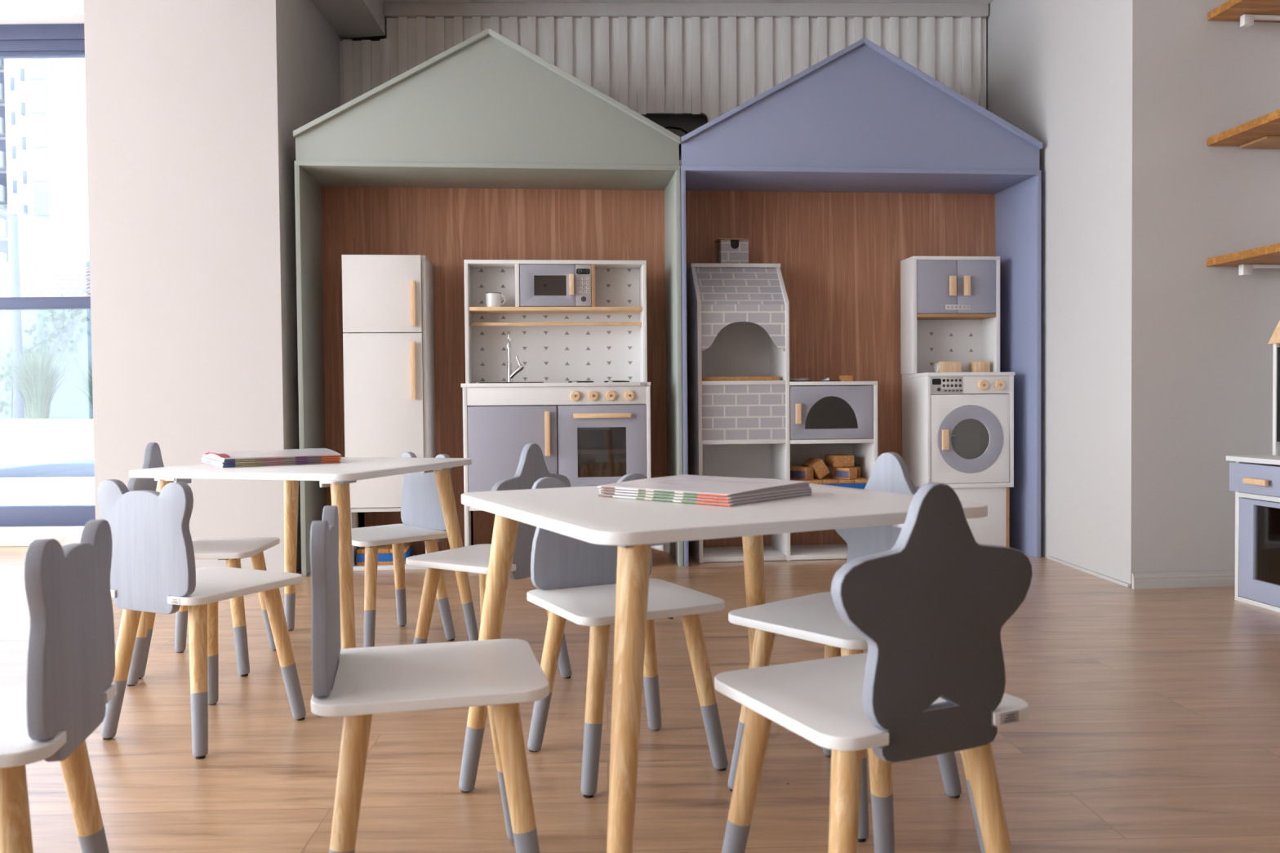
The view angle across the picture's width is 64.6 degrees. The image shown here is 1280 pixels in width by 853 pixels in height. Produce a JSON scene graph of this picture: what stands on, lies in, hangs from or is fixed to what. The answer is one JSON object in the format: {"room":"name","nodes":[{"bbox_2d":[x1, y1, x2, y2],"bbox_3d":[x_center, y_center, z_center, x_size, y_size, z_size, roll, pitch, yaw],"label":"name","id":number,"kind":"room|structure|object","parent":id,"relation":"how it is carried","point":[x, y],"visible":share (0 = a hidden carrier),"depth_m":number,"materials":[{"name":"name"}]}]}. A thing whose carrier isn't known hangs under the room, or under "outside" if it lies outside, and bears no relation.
{"room":"children's room","nodes":[
{"label":"children's room","id":0,"kind":"room"},
{"bbox_2d":[0,14,84,24],"bbox_3d":[-3.528,-1.942,4.752,3.220,0.195,0.200,-1,1,0],"label":"lintel","id":1,"kind":"object","parent":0,"point":[8,19],"depth_m":4.65,"materials":[{"name":"white paint"}]},
{"bbox_2d":[0,23,95,526],"bbox_3d":[-3.486,-0.686,4.723,3.040,2.315,0.102,-1,1,0],"label":"window","id":2,"kind":"structure","parent":1,"relation":"attached to","point":[17,41],"depth_m":4.69,"materials":[{"name":"metal"}]},
{"bbox_2d":[83,0,351,572],"bbox_3d":[-1.700,-0.670,4.309,0.732,2.450,1.250,-1,1,0],"label":"wall pillar","id":3,"kind":"structure","parent":0,"point":[194,108],"depth_m":3.72,"materials":[{"name":"white paint"}]},
{"bbox_2d":[0,0,992,24],"bbox_3d":[1.423,-1.890,-0.057,13.120,0.150,10.220,-1,1,0],"label":"ceiling","id":4,"kind":"structure","parent":0,"point":[6,6],"depth_m":4.56,"materials":[{"name":"paint"}]},
{"bbox_2d":[311,0,385,38],"bbox_3d":[-1.291,-1.815,3.786,0.372,0.141,1.660,-1,1,0],"label":"ceiling beam","id":5,"kind":"structure","parent":4,"relation":"attached to","point":[349,19],"depth_m":4.37,"materials":[{"name":"white paint"}]},
{"bbox_2d":[351,24,707,137],"bbox_3d":[0.144,-0.702,4.904,3.500,2.450,0.120,-1,1,0],"label":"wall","id":6,"kind":"structure","parent":0,"point":[688,122],"depth_m":4.83,"materials":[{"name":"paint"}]},
{"bbox_2d":[0,546,1279,852],"bbox_3d":[1.446,0.684,0.007,13.120,0.100,10.220,-1,1,0],"label":"floor","id":7,"kind":"structure","parent":0,"point":[1152,725],"depth_m":1.88,"materials":[{"name":"wood"}]},
{"bbox_2d":[0,525,84,546],"bbox_3d":[-3.470,0.514,4.809,3.050,0.090,0.250,-1,1,0],"label":"trim","id":8,"kind":"structure","parent":7,"relation":"on","point":[10,536],"depth_m":4.68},
{"bbox_2d":[0,519,116,852],"bbox_3d":[-0.775,0.372,1.136,0.285,0.507,0.282,-1,1,-12],"label":"chair","id":9,"kind":"object","parent":7,"relation":"on","point":[64,696],"visible":1,"depth_m":1.12,"materials":[{"name":"white paint"}]},
{"bbox_2d":[97,479,306,759],"bbox_3d":[-0.870,0.351,2.018,0.282,0.507,0.286,0,2,26],"label":"chair","id":10,"kind":"object","parent":7,"relation":"on","point":[153,570],"visible":0.93,"depth_m":1.90,"materials":[{"name":"white paint"}]},
{"bbox_2d":[126,442,279,679],"bbox_3d":[-1.079,0.316,2.529,0.285,0.556,0.282,-1,1,-4],"label":"chair","id":11,"kind":"object","parent":7,"relation":"on","point":[232,550],"visible":0.53,"depth_m":2.47,"materials":[{"name":"white paint"}]},
{"bbox_2d":[126,457,479,686],"bbox_3d":[-0.814,0.343,2.530,0.610,0.498,0.610,0,1,17],"label":"table","id":12,"kind":"object","parent":7,"relation":"on","point":[338,476],"visible":0.65,"depth_m":2.35,"materials":[{"name":"white laminate"}]},
{"bbox_2d":[200,460,340,467],"bbox_3d":[-0.952,0.091,2.599,0.279,0.004,0.298,-1,2,-33],"label":"magazine","id":13,"kind":"object","parent":12,"relation":"on","point":[206,462],"visible":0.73,"depth_m":2.48,"materials":[{"name":"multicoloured paper"}]},
{"bbox_2d":[201,458,340,466],"bbox_3d":[-0.952,0.086,2.599,0.276,0.004,0.298,-1,2,-33],"label":"magazine","id":14,"kind":"object","parent":13,"relation":"on","point":[327,460],"visible":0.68,"depth_m":2.48,"materials":[{"name":"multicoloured paper"}]},
{"bbox_2d":[200,457,341,463],"bbox_3d":[-0.952,0.082,2.599,0.280,0.004,0.298,-1,2,-33],"label":"magazine","id":15,"kind":"object","parent":14,"relation":"on","point":[202,458],"visible":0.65,"depth_m":2.48,"materials":[{"name":"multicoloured paper"}]},
{"bbox_2d":[202,455,342,462],"bbox_3d":[-0.949,0.078,2.601,0.279,0.004,0.298,-1,2,-33],"label":"magazine","id":16,"kind":"object","parent":15,"relation":"on","point":[204,456],"visible":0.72,"depth_m":2.48,"materials":[{"name":"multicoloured paper"}]},
{"bbox_2d":[203,448,342,460],"bbox_3d":[-0.950,0.068,2.599,0.282,0.015,0.298,-1,2,-33],"label":"magazine","id":17,"kind":"object","parent":16,"relation":"on","point":[312,452],"visible":1,"depth_m":2.52,"materials":[{"name":"white paper"}]},
{"bbox_2d":[341,254,435,571],"bbox_3d":[-0.993,-0.054,4.034,0.313,1.219,0.316,-1,1,-5],"label":"refrigerator","id":18,"kind":"object","parent":7,"relation":"on","point":[388,300],"visible":0.8,"depth_m":3.90,"materials":[{"name":"white laminate"}]},
{"bbox_2d":[355,542,413,565],"bbox_3d":[-1.022,0.508,4.062,0.191,0.062,0.212,-1,1,-5],"label":"wooden tray","id":19,"kind":"object","parent":18,"relation":"in","point":[384,553],"visible":0.49,"depth_m":3.96,"materials":[{"name":"brown wood"}]},
{"bbox_2d":[351,452,455,647],"bbox_3d":[-0.696,0.331,2.761,0.285,0.507,0.282,-2,2,-44],"label":"chair","id":20,"kind":"object","parent":7,"relation":"on","point":[421,512],"visible":0.63,"depth_m":2.78,"materials":[{"name":"white paint"}]},
{"bbox_2d":[310,505,549,852],"bbox_3d":[-0.276,0.363,1.339,0.285,0.507,0.282,-1,1,-13],"label":"chair","id":21,"kind":"object","parent":7,"relation":"on","point":[355,685],"visible":1,"depth_m":1.25,"materials":[{"name":"white paint"}]},
{"bbox_2d":[293,27,683,576],"bbox_3d":[-0.580,-0.479,4.041,1.452,2.062,0.397,-1,1,-5],"label":"house","id":22,"kind":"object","parent":7,"relation":"on","point":[485,148],"visible":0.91,"depth_m":4.04,"materials":[{"name":"green paint"}]},
{"bbox_2d":[405,443,572,679],"bbox_3d":[-0.347,0.314,2.327,0.285,0.556,0.282,0,2,33],"label":"chair","id":23,"kind":"object","parent":7,"relation":"on","point":[531,467],"visible":0.4,"depth_m":2.26,"materials":[{"name":"white paint"}]},
{"bbox_2d":[460,259,651,546],"bbox_3d":[-0.329,-0.052,3.995,0.726,1.205,0.257,-1,1,-5],"label":"toy kitchen","id":24,"kind":"object","parent":7,"relation":"on","point":[560,367],"visible":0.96,"depth_m":3.99,"materials":[{"name":"white laminate"}]},
{"bbox_2d":[485,292,506,306],"bbox_3d":[-0.577,-0.499,4.004,0.070,0.058,0.064,0,2,34],"label":"enamel mug","id":25,"kind":"object","parent":24,"relation":"on","point":[492,299],"visible":0.85,"depth_m":3.98,"materials":[{"name":"white metal"}]},
{"bbox_2d":[473,382,543,383],"bbox_3d":[-0.507,-0.169,3.920,0.269,0.004,0.080,-1,1,-5],"label":"sink","id":26,"kind":"object","parent":24,"relation":"in","point":[476,382],"depth_m":3.87,"materials":[{"name":"silver metal"}]},
{"bbox_2d":[506,330,524,382],"bbox_3d":[-0.489,-0.271,3.939,0.075,0.205,0.081,-1,1,0],"label":"faucet","id":27,"kind":"object","parent":24,"relation":"on","point":[510,375],"depth_m":3.96,"materials":[{"name":"silver metal"}]},
{"bbox_2d":[468,306,642,313],"bbox_3d":[-0.336,-0.465,4.044,0.683,0.015,0.128,-1,1,-5],"label":"shelf","id":28,"kind":"object","parent":24,"relation":"attached to","point":[471,309],"depth_m":4.00,"materials":[{"name":"brown wood"}]},
{"bbox_2d":[520,264,591,306],"bbox_3d":[-0.332,-0.555,3.982,0.279,0.163,0.042,-1,1,0],"label":"microwave","id":29,"kind":"object","parent":24,"relation":"in","point":[527,272],"depth_m":3.98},
{"bbox_2d":[460,382,650,387],"bbox_3d":[-0.331,-0.164,4.000,0.726,0.015,0.241,-1,1,-5],"label":"countertop","id":30,"kind":"structure","parent":24,"relation":"on","point":[592,384],"depth_m":3.88,"materials":[{"name":"white laminate"}]},
{"bbox_2d":[557,404,646,487],"bbox_3d":[-0.154,0.106,4.016,0.359,0.382,0.277,-1,1,0],"label":"oven","id":31,"kind":"object","parent":24,"relation":"in","point":[597,444],"depth_m":3.92,"materials":[{"name":"white laminate"}]},
{"bbox_2d":[526,472,728,798],"bbox_3d":[-0.030,0.348,1.821,0.282,0.507,0.285,-1,2,-27],"label":"chair","id":32,"kind":"object","parent":7,"relation":"on","point":[575,579],"visible":0.77,"depth_m":1.83,"materials":[{"name":"white paint"}]},
{"bbox_2d":[458,478,987,852],"bbox_3d":[0.100,0.359,1.549,0.610,0.498,0.610,-1,2,-26],"label":"table","id":33,"kind":"object","parent":7,"relation":"on","point":[637,526],"visible":0.64,"depth_m":1.31,"materials":[{"name":"white laminate"}]},
{"bbox_2d":[598,493,812,506],"bbox_3d":[0.101,0.106,1.576,0.256,0.004,0.213,1,2,42],"label":"magazine","id":34,"kind":"object","parent":33,"relation":"on","point":[807,494],"visible":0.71,"depth_m":1.49,"materials":[{"name":"paper"}]},
{"bbox_2d":[599,490,813,503],"bbox_3d":[0.102,0.102,1.579,0.256,0.004,0.213,1,2,43],"label":"magazine","id":35,"kind":"object","parent":34,"relation":"on","point":[603,491],"visible":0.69,"depth_m":1.49,"materials":[{"name":"paper"}]},
{"bbox_2d":[599,487,812,500],"bbox_3d":[0.101,0.098,1.581,0.256,0.004,0.213,1,2,43],"label":"magazine","id":36,"kind":"object","parent":35,"relation":"on","point":[746,496],"visible":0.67,"depth_m":1.49,"materials":[{"name":"paper"}]},
{"bbox_2d":[597,474,810,497],"bbox_3d":[0.099,0.091,1.583,0.256,0.009,0.213,1,2,42],"label":"magazine","id":37,"kind":"object","parent":36,"relation":"on","point":[713,486],"visible":1,"depth_m":1.55,"materials":[{"name":"paper"}]},
{"bbox_2d":[686,238,877,563],"bbox_3d":[0.583,-0.124,4.187,0.734,1.322,0.309,-1,1,-5],"label":"oven","id":38,"kind":"object","parent":7,"relation":"on","point":[738,310],"visible":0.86,"depth_m":4.09,"materials":[{"name":"white laminate"}]},
{"bbox_2d":[702,376,781,381],"bbox_3d":[0.401,-0.195,4.177,0.332,0.016,0.240,-1,1,-5],"label":"board","id":39,"kind":"object","parent":38,"relation":"in","point":[726,378],"visible":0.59,"depth_m":4.06,"materials":[{"name":"brown wood"}]},
{"bbox_2d":[789,378,809,382],"bbox_3d":[0.648,-0.189,4.148,0.095,0.012,0.095,-1,1,0],"label":"plate","id":40,"kind":"object","parent":38,"relation":"on","point":[790,380],"visible":0.91,"depth_m":4.12,"materials":[{"name":"white ceramic"}]},
{"bbox_2d":[813,380,840,381],"bbox_3d":[0.759,-0.186,4.169,0.110,0.004,0.120,-1,1,-5],"label":"toy hotplate","id":41,"kind":"object","parent":38,"relation":"on","point":[814,380],"visible":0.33,"depth_m":4.11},
{"bbox_2d":[790,475,868,488],"bbox_3d":[0.762,0.241,4.219,0.333,0.052,0.242,-1,1,-5],"label":"wooden tray","id":42,"kind":"object","parent":38,"relation":"in","point":[860,482],"visible":0.4,"depth_m":4.11,"materials":[{"name":"brown wood"}]},
{"bbox_2d":[790,466,813,479],"bbox_3d":[0.656,0.191,4.160,0.049,0.052,0.110,-2,2,-41],"label":"wooden block","id":43,"kind":"object","parent":42,"relation":"on","point":[798,473],"visible":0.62,"depth_m":4.13,"materials":[{"name":"brown wood"}]},
{"bbox_2d":[801,457,830,479],"bbox_3d":[0.727,0.173,4.192,0.077,0.081,0.120,-1,1,-13],"label":"wooden block","id":44,"kind":"object","parent":42,"relation":"on","point":[820,469],"visible":0.86,"depth_m":4.14,"materials":[{"name":"brown wood"}]},
{"bbox_2d":[831,466,857,479],"bbox_3d":[0.842,0.191,4.170,0.047,0.047,0.100,-2,2,-35],"label":"wooden block","id":45,"kind":"object","parent":42,"relation":"on","point":[841,473],"visible":0.97,"depth_m":4.14,"materials":[{"name":"brown wood"}]},
{"bbox_2d":[824,453,853,466],"bbox_3d":[0.831,0.142,4.218,0.088,0.047,0.110,-1,1,-11],"label":"wooden block","id":46,"kind":"object","parent":45,"relation":"on","point":[836,460],"visible":0.91,"depth_m":4.17,"materials":[{"name":"brown wood"}]},
{"bbox_2d":[852,466,860,477],"bbox_3d":[0.888,0.190,4.285,0.040,0.044,0.120,-1,1,-17],"label":"wooden block","id":47,"kind":"object","parent":42,"relation":"on","point":[857,467],"visible":0.28,"depth_m":4.23,"materials":[{"name":"brown wood"}]},
{"bbox_2d":[839,375,853,381],"bbox_3d":[0.846,-0.197,4.156,0.047,0.024,0.040,-1,1,-5],"label":"wooden block","id":48,"kind":"object","parent":38,"relation":"on","point":[842,378],"visible":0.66,"depth_m":4.14,"materials":[{"name":"brown wood"}]},
{"bbox_2d":[728,452,961,842],"bbox_3d":[0.332,0.325,1.656,0.285,0.556,0.282,-2,2,-40],"label":"chair","id":49,"kind":"object","parent":7,"relation":"on","point":[815,618],"visible":0.45,"depth_m":1.66,"materials":[{"name":"white paint"}]},
{"bbox_2d":[679,37,1042,566],"bbox_3d":[0.869,-0.496,4.178,1.454,2.062,0.397,-1,1,-5],"label":"house","id":50,"kind":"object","parent":7,"relation":"on","point":[860,162],"visible":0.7,"depth_m":4.21,"materials":[{"name":"blue paint"}]},
{"bbox_2d":[714,482,1032,852],"bbox_3d":[0.270,0.336,1.223,0.282,0.556,0.286,-1,2,-24],"label":"chair","id":51,"kind":"object","parent":7,"relation":"on","point":[931,610],"visible":1,"depth_m":1.10,"materials":[{"name":"white paint"}]},
{"bbox_2d":[1004,714,1015,722],"bbox_3d":[0.413,0.326,1.130,0.017,0.007,0.001,-1,2,-24],"label":"print","id":52,"kind":"object","parent":51,"relation":"on","point":[1011,714],"depth_m":1.13},
{"bbox_2d":[900,256,1014,546],"bbox_3d":[1.329,-0.091,4.252,0.380,1.241,0.322,-1,1,-5],"label":"washing machine","id":53,"kind":"object","parent":7,"relation":"on","point":[957,428],"visible":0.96,"depth_m":4.22,"materials":[{"name":"white laminate"}]},
{"bbox_2d":[933,361,961,372],"bbox_3d":[1.301,-0.249,4.284,0.102,0.049,0.060,-1,1,-5],"label":"wooden block","id":54,"kind":"object","parent":53,"relation":"on","point":[940,366],"visible":0.79,"depth_m":4.25,"materials":[{"name":"brown wood"}]},
{"bbox_2d":[916,313,995,319],"bbox_3d":[1.319,-0.467,4.303,0.344,0.014,0.142,-1,1,-5],"label":"shelf","id":55,"kind":"object","parent":53,"relation":"attached to","point":[919,316],"depth_m":4.24,"materials":[{"name":"brown wood"}]},
{"bbox_2d":[902,372,1014,377],"bbox_3d":[1.333,-0.217,4.259,0.368,0.015,0.302,-1,1,-5],"label":"countertop","id":56,"kind":"structure","parent":53,"relation":"on","point":[927,374],"depth_m":4.11,"materials":[{"name":"white laminate"}]},
{"bbox_2d":[969,361,990,372],"bbox_3d":[1.443,-0.251,4.297,0.067,0.049,0.060,-1,1,-5],"label":"wooden block","id":57,"kind":"object","parent":53,"relation":"on","point":[975,366],"visible":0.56,"depth_m":4.27,"materials":[{"name":"brown wood"}]},
{"bbox_2d":[1226,320,1279,613],"bbox_3d":[2.061,0.066,2.915,0.385,0.980,0.677,-1,1,-5],"label":"toy kitchen","id":58,"kind":"object","parent":7,"relation":"on","point":[1255,480],"visible":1,"depth_m":3.12,"materials":[{"name":"white laminate"}]},
{"bbox_2d":[1226,454,1279,465],"bbox_3d":[2.075,0.107,2.911,0.357,0.016,0.664,-1,1,-5],"label":"countertop","id":59,"kind":"structure","parent":58,"relation":"on","point":[1268,460],"depth_m":3.12,"materials":[{"name":"white laminate"}]},
{"bbox_2d":[339,16,986,166],"bbox_3d":[0.124,-0.670,4.641,2.957,2.400,0.037,-1,1,-1],"label":"wall","id":60,"kind":"structure","parent":0,"point":[709,67],"depth_m":4.61,"materials":[{"name":"white metal"}]},
{"bbox_2d":[383,2,988,17],"bbox_3d":[0.218,-1.891,4.598,2.746,0.058,0.031,-1,1,-2],"label":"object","id":61,"kind":"structure","parent":60,"relation":"attached to","point":[391,10],"depth_m":4.58,"materials":[{"name":"white paint"}]},
{"bbox_2d":[664,125,687,133],"bbox_3d":[0.112,-0.435,4.721,0.252,1.918,0.025,-1,1,-2],"label":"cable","id":62,"kind":"object","parent":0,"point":[668,126],"visible":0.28,"depth_m":4.69,"materials":[{"name":"black rubber"}]},
{"bbox_2d":[986,0,1279,587],"bbox_3d":[1.996,-0.700,4.168,0.772,2.450,1.532,-1,1,0],"label":"wall","id":63,"kind":"structure","parent":0,"point":[1157,360],"depth_m":3.44,"materials":[{"name":"white paint"}]},
{"bbox_2d":[1047,555,1131,587],"bbox_3d":[1.655,0.533,3.743,0.024,0.012,0.620,-1,1,-2],"label":"baseboard","id":64,"kind":"structure","parent":63,"relation":"attached to","point":[1054,559],"depth_m":3.69,"materials":[{"name":"white paint"}]},
{"bbox_3d":[2.338,-0.668,2.734,0.254,2.450,1.435,-1,1,0],"label":"wall","id":65,"kind":"structure","parent":0,"visible":0},
{"bbox_2d":[1131,570,1235,589],"bbox_3d":[1.946,0.519,3.439,0.570,0.050,0.014,-1,1,-5],"label":"baseboard","id":66,"kind":"structure","parent":65,"relation":"attached to","point":[1199,579],"depth_m":3.42,"materials":[{"name":"white paint"}]},
{"bbox_2d":[1206,109,1279,148],"bbox_3d":[2.116,-0.940,2.796,0.303,0.035,1.250,-1,1,-5],"label":"wall shelf","id":67,"kind":"object","parent":65,"relation":"attached to","point":[1263,131],"visible":1,"depth_m":3.28,"materials":[{"name":"brown wood"}]},
{"bbox_2d":[1206,243,1279,275],"bbox_3d":[2.121,-0.495,2.807,0.303,0.116,1.250,-1,1,-5],"label":"wall shelf","id":68,"kind":"object","parent":65,"relation":"attached to","point":[1266,256],"visible":1,"depth_m":3.30,"materials":[{"name":"brown wood"}]},
{"bbox_2d":[1207,0,1279,26],"bbox_3d":[2.113,-1.317,2.787,0.303,0.116,1.250,-1,1,-5],"label":"wall shelf","id":69,"kind":"object","parent":65,"relation":"attached to","point":[1245,11],"visible":1,"depth_m":3.33,"materials":[{"name":"brown wood"}]},
{"label":"outside","id":70,"kind":"structure","parent":0,"visible":0},
{"bbox_2d":[0,476,94,505],"bbox_3d":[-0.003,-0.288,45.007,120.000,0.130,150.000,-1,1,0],"label":"ground","id":71,"kind":"structure","parent":70,"point":[54,491],"depth_m":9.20,"materials":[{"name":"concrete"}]},
{"bbox_2d":[0,57,89,262],"bbox_3d":[-65.573,-24.032,96.117,26.500,46.000,14.600,-1,1,0],"label":"apartment tower","id":72,"kind":"structure","parent":71,"relation":"on","point":[43,146],"depth_m":89.64,"materials":[{"name":"white concrete"}]},
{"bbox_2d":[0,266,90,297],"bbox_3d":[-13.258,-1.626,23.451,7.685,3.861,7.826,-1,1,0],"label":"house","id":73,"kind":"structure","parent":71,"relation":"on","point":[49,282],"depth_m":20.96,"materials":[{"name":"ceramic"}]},
{"bbox_2d":[0,309,93,417],"bbox_3d":[-9.005,-0.559,13.588,14.000,2.140,0.200,-1,1,0],"label":"wall","id":74,"kind":"structure","parent":71,"relation":"on","point":[67,402],"depth_m":13.48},
{"bbox_2d":[0,288,89,417],"bbox_3d":[-7.949,-0.831,13.382,1.404,1.971,0.100,-1,1,1],"label":"climbing vine","id":75,"kind":"object","parent":74,"relation":"attached to","point":[51,316],"visible":0.65,"depth_m":13.36,"materials":[{"name":"green plant"}]},
{"bbox_2d":[0,419,93,459],"bbox_3d":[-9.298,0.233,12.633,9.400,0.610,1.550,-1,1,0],"label":"wall","id":76,"kind":"structure","parent":71,"relation":"on","point":[58,439],"depth_m":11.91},
{"bbox_2d":[0,417,93,420],"bbox_3d":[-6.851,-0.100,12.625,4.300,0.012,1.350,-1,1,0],"label":"soil","id":77,"kind":"object","parent":76,"relation":"on","point":[77,418],"visible":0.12,"depth_m":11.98,"materials":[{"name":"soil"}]},
{"bbox_2d":[0,208,24,417],"bbox_3d":[-8.584,-1.535,13.164,1.060,2.860,0.180,-1,1,0],"label":"lamp post","id":78,"kind":"object","parent":77,"relation":"on","point":[19,406],"visible":0.78,"depth_m":13.13,"materials":[{"name":"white metal"}]},
{"bbox_2d":[0,338,82,418],"bbox_3d":[-7.504,-0.597,12.629,1.070,0.992,1.081,-1,1,0],"label":"clump","id":79,"kind":"object","parent":77,"relation":"on","point":[37,391],"visible":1,"depth_m":12.48,"materials":[{"name":"green plant"}]},
{"bbox_2d":[66,351,93,410],"bbox_3d":[-6.660,-0.525,12.589,0.930,0.836,0.951,1,2,43],"label":"clump","id":80,"kind":"object","parent":77,"relation":"on","point":[91,377],"visible":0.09,"depth_m":12.44,"materials":[{"name":"green plant"}]},
{"bbox_2d":[0,458,94,477],"bbox_3d":[-6.496,0.467,11.454,5.000,0.150,0.880,-1,1,0],"label":"step","id":81,"kind":"structure","parent":71,"relation":"on","point":[66,467],"depth_m":11.01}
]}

